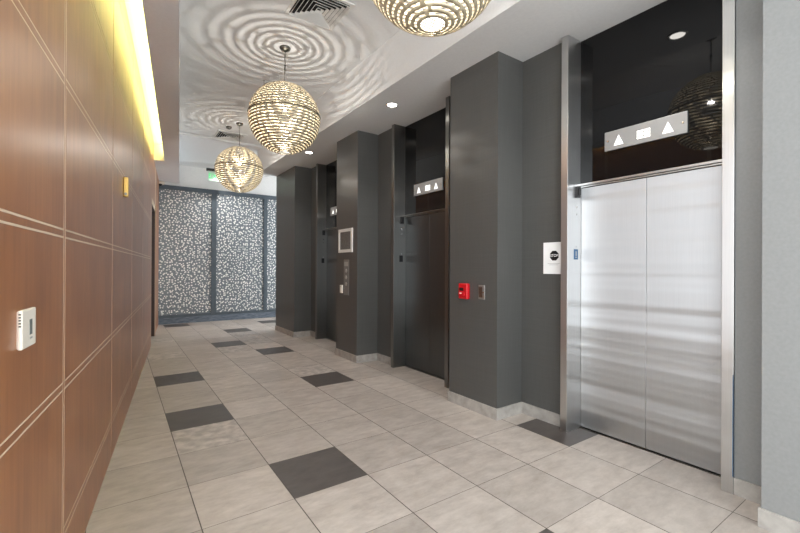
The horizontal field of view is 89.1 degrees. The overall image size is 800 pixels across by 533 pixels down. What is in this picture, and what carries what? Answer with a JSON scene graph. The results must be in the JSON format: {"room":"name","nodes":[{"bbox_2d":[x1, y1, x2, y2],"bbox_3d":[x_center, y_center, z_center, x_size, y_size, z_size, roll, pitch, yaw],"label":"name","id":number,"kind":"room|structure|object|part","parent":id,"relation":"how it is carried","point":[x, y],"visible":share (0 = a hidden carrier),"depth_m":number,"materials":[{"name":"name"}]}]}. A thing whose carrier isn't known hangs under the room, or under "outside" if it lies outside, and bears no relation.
{"room":"lobby","nodes":[
{"label":"lobby","id":0,"kind":"room"},
{"bbox_2d":[0,0,158,532],"bbox_3d":[-3.475,-0.570,5.239,0.250,3.920,9.720,0,0,-29],"label":"wall","id":1,"kind":"structure","parent":0,"point":[74,119],"depth_m":1.80,"materials":[{"name":"brown wood"}]},
{"bbox_2d":[17,307,35,350],"bbox_3d":[-1.173,0.193,1.277,0.015,0.120,0.133,0,0,-29],"label":"thermostat","id":2,"kind":"object","parent":1,"relation":"attached to","point":[26,318],"visible":1,"depth_m":1.25,"materials":[{"name":"white plastic"}]},
{"bbox_3d":[-1.179,0.193,1.274,0.003,0.112,0.124,0,0,-29],"label":"plate","id":3,"kind":"part","parent":2,"relation":"part of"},
{"bbox_3d":[-1.231,0.183,1.367,0.002,0.605,0.770,0,0,-28],"label":"panel","id":4,"kind":"part","parent":1,"relation":"part of","materials":[{"name":"brown wood"}]},
{"bbox_3d":[-1.234,0.821,1.366,0.002,0.590,0.770,0,0,-28],"label":"panel","id":5,"kind":"part","parent":1,"relation":"part of","materials":[{"name":"brown wood"}]},
{"bbox_3d":[-1.228,-0.462,1.367,0.002,0.605,0.770,0,0,-28],"label":"panel","id":6,"kind":"part","parent":1,"relation":"part of","materials":[{"name":"brown wood"}]},
{"bbox_3d":[-1.225,-1.114,1.368,0.002,0.620,0.770,0,0,-28],"label":"panel","id":7,"kind":"part","parent":1,"relation":"part of","materials":[{"name":"brown wood"}]},
{"bbox_3d":[-1.762,0.820,2.336,0.004,0.590,1.362,0,0,-28],"label":"panel","id":8,"kind":"part","parent":1,"relation":"part of","materials":[{"name":"brown wood"}]},
{"bbox_3d":[-1.764,1.275,2.335,0.004,0.240,1.362,0,0,-28],"label":"panel","id":9,"kind":"part","parent":1,"relation":"part of","materials":[{"name":"brown wood"}]},
{"bbox_3d":[-1.755,-0.463,2.337,0.004,0.605,1.362,0,0,-28],"label":"panel","id":10,"kind":"part","parent":1,"relation":"part of","materials":[{"name":"brown wood"}]},
{"bbox_3d":[-1.758,0.182,2.336,0.004,0.605,1.362,0,0,-28],"label":"panel","id":11,"kind":"part","parent":1,"relation":"part of","materials":[{"name":"brown wood"}]},
{"label":"panel","id":12,"kind":"part","parent":1,"relation":"part of","materials":[{"name":"brown wood"}]},
{"bbox_3d":[-1.749,-1.770,2.339,0.004,0.610,1.362,0,0,-28],"label":"panel","id":13,"kind":"part","parent":1,"relation":"part of","materials":[{"name":"brown wood"}]},
{"bbox_3d":[-2.433,1.273,3.565,0.004,0.240,1.362,0,0,-28],"label":"panel","id":14,"kind":"part","parent":1,"relation":"part of","materials":[{"name":"brown wood"}]},
{"bbox_3d":[-2.430,0.818,3.565,0.004,0.590,1.362,0,0,-28],"label":"panel","id":15,"kind":"part","parent":1,"relation":"part of","materials":[{"name":"brown wood"}]},
{"bbox_3d":[-2.427,0.181,3.566,0.004,0.605,1.362,0,0,-28],"label":"panel","id":16,"kind":"part","parent":1,"relation":"part of","materials":[{"name":"brown wood"}]},
{"bbox_3d":[-2.424,-0.464,3.567,0.004,0.605,1.362,0,0,-28],"label":"panel","id":17,"kind":"part","parent":1,"relation":"part of","materials":[{"name":"brown wood"}]},
{"bbox_3d":[-2.421,-1.117,3.568,0.004,0.620,1.362,0,0,-28],"label":"panel","id":18,"kind":"part","parent":1,"relation":"part of","materials":[{"name":"brown wood"}]},
{"label":"panel","id":19,"kind":"part","parent":1,"relation":"part of","materials":[{"name":"brown wood"}]},
{"bbox_2d":[123,177,128,197],"bbox_3d":[-2.390,-0.692,3.546,0.036,0.170,0.068,0,0,-29],"label":"wall fitting","id":20,"kind":"object","parent":1,"relation":"attached to","point":[126,179],"visible":1,"depth_m":3.53,"materials":[{"name":"yellow metal"}]},
{"bbox_3d":[-2.415,-2.322,3.570,0.004,0.410,1.362,0,0,-28],"label":"panel","id":21,"kind":"part","parent":1,"relation":"part of","materials":[{"name":"brown wood"}]},
{"bbox_3d":[-3.099,0.817,4.795,0.007,0.590,1.362,0,0,-29],"label":"panel","id":22,"kind":"part","parent":1,"relation":"part of","materials":[{"name":"brown wood"}]},
{"bbox_3d":[-3.101,1.272,4.795,0.007,0.240,1.362,0,0,-29],"label":"panel","id":23,"kind":"part","parent":1,"relation":"part of","materials":[{"name":"brown wood"}]},
{"bbox_3d":[-3.090,-1.118,4.798,0.007,0.620,1.362,0,0,-29],"label":"panel","id":24,"kind":"part","parent":1,"relation":"part of","materials":[{"name":"brown wood"}]},
{"bbox_3d":[-3.093,-0.466,4.797,0.007,0.605,1.362,0,0,-29],"label":"panel","id":25,"kind":"part","parent":1,"relation":"part of","materials":[{"name":"brown wood"}]},
{"bbox_3d":[-3.096,0.179,4.796,0.007,0.605,1.362,0,0,-29],"label":"panel","id":26,"kind":"part","parent":1,"relation":"part of","materials":[{"name":"brown wood"}]},
{"bbox_3d":[-3.087,-1.773,4.799,0.007,0.610,1.362,0,0,-29],"label":"panel","id":27,"kind":"part","parent":1,"relation":"part of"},
{"bbox_3d":[-3.084,-2.323,4.800,0.007,0.410,1.362,0,0,-29],"label":"panel","id":28,"kind":"part","parent":1,"relation":"part of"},
{"bbox_3d":[-3.765,0.177,6.026,0.003,0.605,1.362,0,0,-28],"label":"panel","id":29,"kind":"part","parent":1,"relation":"part of","materials":[{"name":"brown wood"}]},
{"bbox_3d":[-3.768,0.815,6.025,0.003,0.590,1.362,0,0,-28],"label":"panel","id":30,"kind":"part","parent":1,"relation":"part of","materials":[{"name":"brown wood"}]},
{"bbox_3d":[-3.770,1.270,6.025,0.003,0.240,1.362,0,0,-28],"label":"panel","id":31,"kind":"part","parent":1,"relation":"part of","materials":[{"name":"brown wood"}]},
{"bbox_3d":[-3.755,-1.775,6.029,0.003,0.610,1.362,0,0,-28],"label":"panel","id":32,"kind":"part","parent":1,"relation":"part of","materials":[{"name":"brown wood"}]},
{"bbox_3d":[-3.758,-1.120,6.028,0.003,0.620,1.362,0,0,-28],"label":"panel","id":33,"kind":"part","parent":1,"relation":"part of","materials":[{"name":"brown wood"}]},
{"bbox_3d":[-3.762,-0.468,6.027,0.003,0.605,1.362,0,0,-28],"label":"panel","id":34,"kind":"part","parent":1,"relation":"part of","materials":[{"name":"brown wood"}]},
{"bbox_3d":[-3.752,-2.325,6.030,0.003,0.410,1.362,0,0,-28],"label":"panel","id":35,"kind":"part","parent":1,"relation":"part of","materials":[{"name":"yellow"}]},
{"bbox_3d":[-4.241,0.814,6.895,0.002,0.590,0.542,0,0,-28],"label":"panel","id":36,"kind":"part","parent":1,"relation":"part of","materials":[{"name":"brown wood"}]},
{"bbox_3d":[-4.238,0.176,6.896,0.002,0.605,0.542,0,0,-28],"label":"panel","id":37,"kind":"part","parent":1,"relation":"part of","materials":[{"name":"brown wood"}]},
{"bbox_3d":[-4.228,-1.776,6.899,0.002,0.610,0.542,0,0,-28],"label":"panel","id":38,"kind":"part","parent":1,"relation":"part of","materials":[{"name":"brown wood"}]},
{"bbox_3d":[-4.231,-1.121,6.898,0.002,0.620,0.542,0,0,-28],"label":"panel","id":39,"kind":"part","parent":1,"relation":"part of","materials":[{"name":"brown wood"}]},
{"bbox_3d":[-4.235,-0.469,6.897,0.002,0.605,0.542,0,0,-28],"label":"panel","id":40,"kind":"part","parent":1,"relation":"part of","materials":[{"name":"brown wood"}]},
{"bbox_2d":[151,205,155,335],"bbox_3d":[-4.762,0.087,7.613,0.262,2.600,1.220,0,0,-29],"label":"door","id":41,"kind":"structure","parent":1,"relation":"in","point":[153,262],"depth_m":8.07,"materials":[{"name":"brown wood"}]},
{"bbox_3d":[-4.920,0.087,8.153,0.024,2.600,0.120,0,0,-29],"label":"casing","id":42,"kind":"part","parent":41,"relation":"part of","materials":[{"name":"brown wood"}]},
{"bbox_3d":[-4.620,-1.872,7.620,0.003,1.320,1.084,0,0,-28],"label":"panel","id":43,"kind":"part","parent":1,"relation":"part of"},
{"bbox_3d":[-5.348,-0.574,8.945,0.004,3.920,1.420,0,0,-28],"label":"panel","id":44,"kind":"part","parent":1,"relation":"part of","materials":[{"name":"brown wood"}]},
{"bbox_2d":[164,165,275,195],"bbox_3d":[-4.666,-0.568,10.588,5.600,3.920,0.200,0,0,-35],"label":"wall","id":45,"kind":"structure","parent":0,"point":[194,177],"depth_m":10.28,"materials":[{"name":"white paint"}]},
{"bbox_2d":[179,0,429,176],"bbox_3d":[-1.870,-2.601,4.296,8.200,0.245,13.600,0,0,-35],"label":"ceiling","id":46,"kind":"structure","parent":0,"point":[228,48],"depth_m":4.89,"materials":[{"name":"paint"}]},
{"bbox_2d":[125,0,179,182],"bbox_3d":[-2.348,-2.261,3.886,0.420,0.530,13.170,0,0,-29],"label":"soffit","id":47,"kind":"structure","parent":46,"relation":"attached to","point":[154,24],"depth_m":4.31,"materials":[{"name":"grey paint"}]},
{"bbox_2d":[206,166,222,181],"bbox_3d":[-4.568,-2.296,10.032,0.390,0.374,0.070,0,0,-35],"label":"exit sign","id":48,"kind":"object","parent":46,"relation":"hanging from","point":[211,172],"visible":0.59,"depth_m":9.98,"materials":[{"name":"green plastic"}]},
{"bbox_3d":[-4.556,-2.226,10.040,0.340,0.235,0.008,0,0,-35],"label":"panel","id":49,"kind":"part","parent":48,"relation":"part of","materials":[{"name":"green plastic"}]},
{"bbox_2d":[213,129,247,141],"bbox_3d":[-3.281,-2.510,7.845,0.520,0.028,0.520,0,0,-35],"label":"ceiling vent","id":50,"kind":"object","parent":46,"relation":"in","point":[220,134],"visible":0.98,"depth_m":7.82,"materials":[{"name":"white metal"}]},
{"bbox_2d":[214,122,263,192],"bbox_3d":[-2.830,-1.915,7.161,0.807,1.216,0.807,0,0,30],"label":"pendant lamp","id":51,"kind":"object","parent":46,"relation":"hanging from","point":[235,161],"visible":1,"depth_m":6.94,"materials":[{"name":"beige metal"}]},
{"bbox_3d":[-2.831,-1.705,7.161,0.800,0.791,0.800,0,0,-35],"label":"lamp shade","id":52,"kind":"part","parent":51,"relation":"part of","materials":[{"name":"beige wicker"}]},
{"bbox_2d":[247,45,320,154],"bbox_3d":[-1.326,-1.911,4.675,0.807,1.216,0.807,0,0,30],"label":"pendant lamp","id":53,"kind":"object","parent":46,"relation":"hanging from","point":[283,146],"visible":1,"depth_m":4.45,"materials":[{"name":"beige wicker"}]},
{"bbox_3d":[-1.327,-1.701,4.675,0.800,0.791,0.800,0,0,-35],"label":"lamp shade","id":54,"kind":"part","parent":53,"relation":"part of","materials":[{"name":"beige wicker"}]},
{"bbox_2d":[284,0,355,30],"bbox_3d":[-0.788,-2.504,3.964,0.520,0.028,0.520,0,0,-35],"label":"ceiling vent","id":55,"kind":"object","parent":46,"relation":"in","point":[328,14],"visible":1,"depth_m":3.98,"materials":[{"name":"white metal"}]},
{"bbox_2d":[372,0,490,36],"bbox_3d":[0.179,-1.908,2.189,0.807,1.216,0.807,0,0,-9],"label":"pendant lamp","id":56,"kind":"object","parent":46,"relation":"hanging from","point":[430,23],"visible":1,"depth_m":2.19,"materials":[{"name":"beige wicker"}]},
{"bbox_2d":[421,17,444,31],"bbox_3d":[0.176,-1.304,2.188,0.129,0.009,0.129,0,0,-35],"label":"diffuser","id":57,"kind":"object","parent":56,"relation":"attached to","point":[434,24],"depth_m":2.18,"materials":[{"name":"white plastic"}]},
{"bbox_2d":[258,0,665,175],"bbox_3d":[0.507,-2.246,4.437,0.970,0.530,11.120,0,0,-35],"label":"soffit","id":58,"kind":"structure","parent":46,"relation":"attached to","point":[410,71],"depth_m":4.19,"materials":[{"name":"paint"}]},
{"bbox_2d":[386,102,397,106],"bbox_3d":[-0.097,-1.980,4.980,0.150,0.006,0.150,0,0,-35],"label":"recessed light","id":59,"kind":"object","parent":58,"relation":"attached to","point":[391,104],"visible":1,"depth_m":4.96,"materials":[{"name":"white metal"}]},
{"bbox_2d":[85,317,771,532],"bbox_3d":[-1.748,1.398,4.497,8.636,0.001,13.905,0,0,-35],"label":"floor","id":60,"kind":"structure","parent":0,"point":[240,425],"depth_m":2.90,"materials":[{"name":"tile"}]},
{"bbox_2d":[158,185,275,324],"bbox_3d":[-4.090,-0.277,10.826,4.380,3.345,0.063,0,0,-35],"label":"screen","id":61,"kind":"object","parent":60,"relation":"on","point":[217,248],"visible":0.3,"depth_m":10.35,"materials":[{"name":"grey metal"}]},
{"bbox_3d":[-5.283,-0.341,10.011,1.150,3.022,0.025,0,0,-35],"label":"patterned panel","id":62,"kind":"part","parent":61,"relation":"part of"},
{"bbox_3d":[-4.099,1.211,10.826,4.380,0.068,0.058,0,0,-35],"label":"rail","id":63,"kind":"part","parent":61,"relation":"part of","materials":[{"name":"grey metal"}]},
{"bbox_3d":[-4.098,1.320,10.824,4.380,0.150,0.063,0,0,-35],"label":"rail","id":64,"kind":"part","parent":61,"relation":"part of","materials":[{"name":"grey metal"}]},
{"bbox_3d":[-4.083,-1.897,10.830,4.380,0.105,0.058,0,0,-35],"label":"rail","id":65,"kind":"part","parent":61,"relation":"part of","materials":[{"name":"grey metal"}]},
{"bbox_3d":[-4.223,-0.335,10.747,1.190,3.022,0.025,0,0,-35],"label":"patterned panel","id":66,"kind":"part","parent":61,"relation":"part of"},
{"bbox_3d":[-3.166,-0.328,11.481,1.195,3.022,0.025,0,0,-35],"label":"patterned panel","id":67,"kind":"part","parent":61,"relation":"part of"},
{"bbox_2d":[276,166,311,331],"bbox_3d":[-2.180,-0.294,8.653,0.560,3.390,1.135,0,0,-35],"label":"column","id":68,"kind":"structure","parent":60,"relation":"on","point":[294,185],"depth_m":8.20,"materials":[{"name":"grey paint"}]},
{"bbox_2d":[336,130,377,355],"bbox_3d":[-0.588,-0.289,6.359,0.560,3.390,0.690,0,0,-35],"label":"column","id":69,"kind":"structure","parent":60,"relation":"on","point":[357,153],"depth_m":6.04,"materials":[{"name":"grey paint"}]},
{"bbox_2d":[338,228,352,252],"bbox_3d":[-0.834,-0.395,6.206,0.018,0.360,0.450,0,0,-35],"label":"framed notice","id":70,"kind":"object","parent":69,"relation":"attached to","point":[345,236],"visible":1,"depth_m":6.21,"materials":[{"name":"white metal"}]},
{"bbox_2d":[344,260,348,294],"bbox_3d":[-0.820,0.165,6.186,0.013,0.540,0.166,0,0,-35],"label":"panel","id":71,"kind":"object","parent":69,"relation":"attached to","point":[346,262],"visible":1,"depth_m":6.18,"materials":[{"name":"grey metal"}]},
{"bbox_2d":[449,51,522,408],"bbox_3d":[0.940,-0.285,4.156,0.560,3.390,0.651,0,0,-35],"label":"column","id":72,"kind":"structure","parent":60,"relation":"on","point":[486,117],"depth_m":3.89,"materials":[{"name":"grey paint"}]},
{"bbox_2d":[458,283,469,298],"bbox_3d":[0.634,0.246,4.049,0.058,0.156,0.124,0,0,-35],"label":"alarm pull station","id":73,"kind":"object","parent":72,"relation":"attached to","point":[464,288],"visible":1,"depth_m":4.02,"materials":[{"name":"red plastic"}]},
{"bbox_2d":[478,285,484,299],"bbox_3d":[0.778,0.246,3.881,0.014,0.136,0.080,0,0,-35],"label":"switch plate","id":74,"kind":"object","parent":72,"relation":"attached to","point":[481,295],"visible":1,"depth_m":3.88,"materials":[{"name":"grey metal"}]},
{"bbox_2d":[311,43,561,413],"bbox_3d":[1.460,-0.546,5.101,1.790,3.920,11.120,0,0,-35],"label":"wall","id":75,"kind":"structure","parent":0,"point":[542,73],"depth_m":3.79,"materials":[{"name":"grey paint"}]},
{"bbox_2d":[315,160,336,341],"bbox_3d":[-1.181,-0.288,7.449,0.270,3.386,1.201,0,0,-35],"label":"elevator","id":76,"kind":"object","parent":75,"relation":"attached to","point":[326,175],"visible":0.51,"depth_m":7.84,"materials":[{"name":"metal"}]},
{"bbox_3d":[-1.270,0.350,7.715,0.027,2.086,0.534,0,0,-35],"label":"door panel","id":77,"kind":"part","parent":76,"relation":"part of","materials":[{"name":"metal"}]},
{"bbox_2d":[391,96,450,387],"bbox_3d":[0.331,-0.284,5.270,0.270,3.386,1.201,0,0,-35],"label":"elevator","id":78,"kind":"object","parent":75,"relation":"attached to","point":[420,211],"visible":0.88,"depth_m":5.44,"materials":[{"name":"metal"}]},
{"bbox_3d":[0.242,0.354,5.537,0.027,2.086,0.534,0,0,-35],"label":"door panel","id":79,"kind":"part","parent":78,"relation":"part of","materials":[{"name":"metal"}]},
{"bbox_3d":[0.388,1.407,5.314,0.050,0.004,1.075,0,0,-35],"label":"sill","id":80,"kind":"part","parent":78,"relation":"part of","materials":[{"name":"silver metal"}]},
{"bbox_3d":[0.548,0.355,5.095,0.027,2.086,0.534,0,0,-35],"label":"door panel","id":81,"kind":"part","parent":78,"relation":"part of","materials":[{"name":"metal"}]},
{"bbox_2d":[275,325,799,532],"bbox_3d":[0.050,1.355,5.230,0.362,0.105,9.332,0,0,-35],"label":"baseboard","id":82,"kind":"structure","parent":75,"relation":"attached to","point":[770,521],"depth_m":3.74,"materials":[{"name":"stone"}]},
{"bbox_2d":[543,242,560,273],"bbox_3d":[1.377,-0.075,3.639,0.004,0.284,0.212,0,0,-36],"label":"notice","id":83,"kind":"object","parent":75,"relation":"attached to","point":[552,250],"visible":0.99,"depth_m":3.65,"materials":[{"name":"paper"}]},
{"bbox_2d":[560,0,735,493],"bbox_3d":[1.842,-0.280,3.091,0.271,3.386,1.201,0,0,-35],"label":"elevator","id":84,"kind":"object","parent":75,"relation":"attached to","point":[648,111],"visible":0.99,"depth_m":3.08,"materials":[{"name":"metal"}]},
{"bbox_3d":[1.527,-0.105,3.525,0.058,0.089,0.003,0,0,-35],"label":"floor plate","id":85,"kind":"part","parent":84,"relation":"part of","materials":[{"name":"blue plastic"}]},
{"bbox_3d":[1.754,0.358,3.358,0.027,2.086,0.534,0,0,-35],"label":"door panel","id":86,"kind":"part","parent":84,"relation":"part of","materials":[{"name":"silver metal"}]},
{"bbox_3d":[1.900,1.411,3.135,0.050,0.004,1.075,0,0,-35],"label":"sill","id":87,"kind":"part","parent":84,"relation":"part of","materials":[{"name":"silver metal"}]},
{"bbox_3d":[2.060,0.359,2.917,0.027,2.086,0.534,0,0,-35],"label":"door panel","id":88,"kind":"part","parent":84,"relation":"part of","materials":[{"name":"silver metal"}]},
{"bbox_2d":[734,0,799,521],"bbox_3d":[2.446,-0.280,1.993,0.550,3.390,1.287,0,0,-35],"label":"wall","id":89,"kind":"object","parent":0,"point":[767,134],"visible":1,"depth_m":2.18,"materials":[{"name":"grey paint"}]}
]}

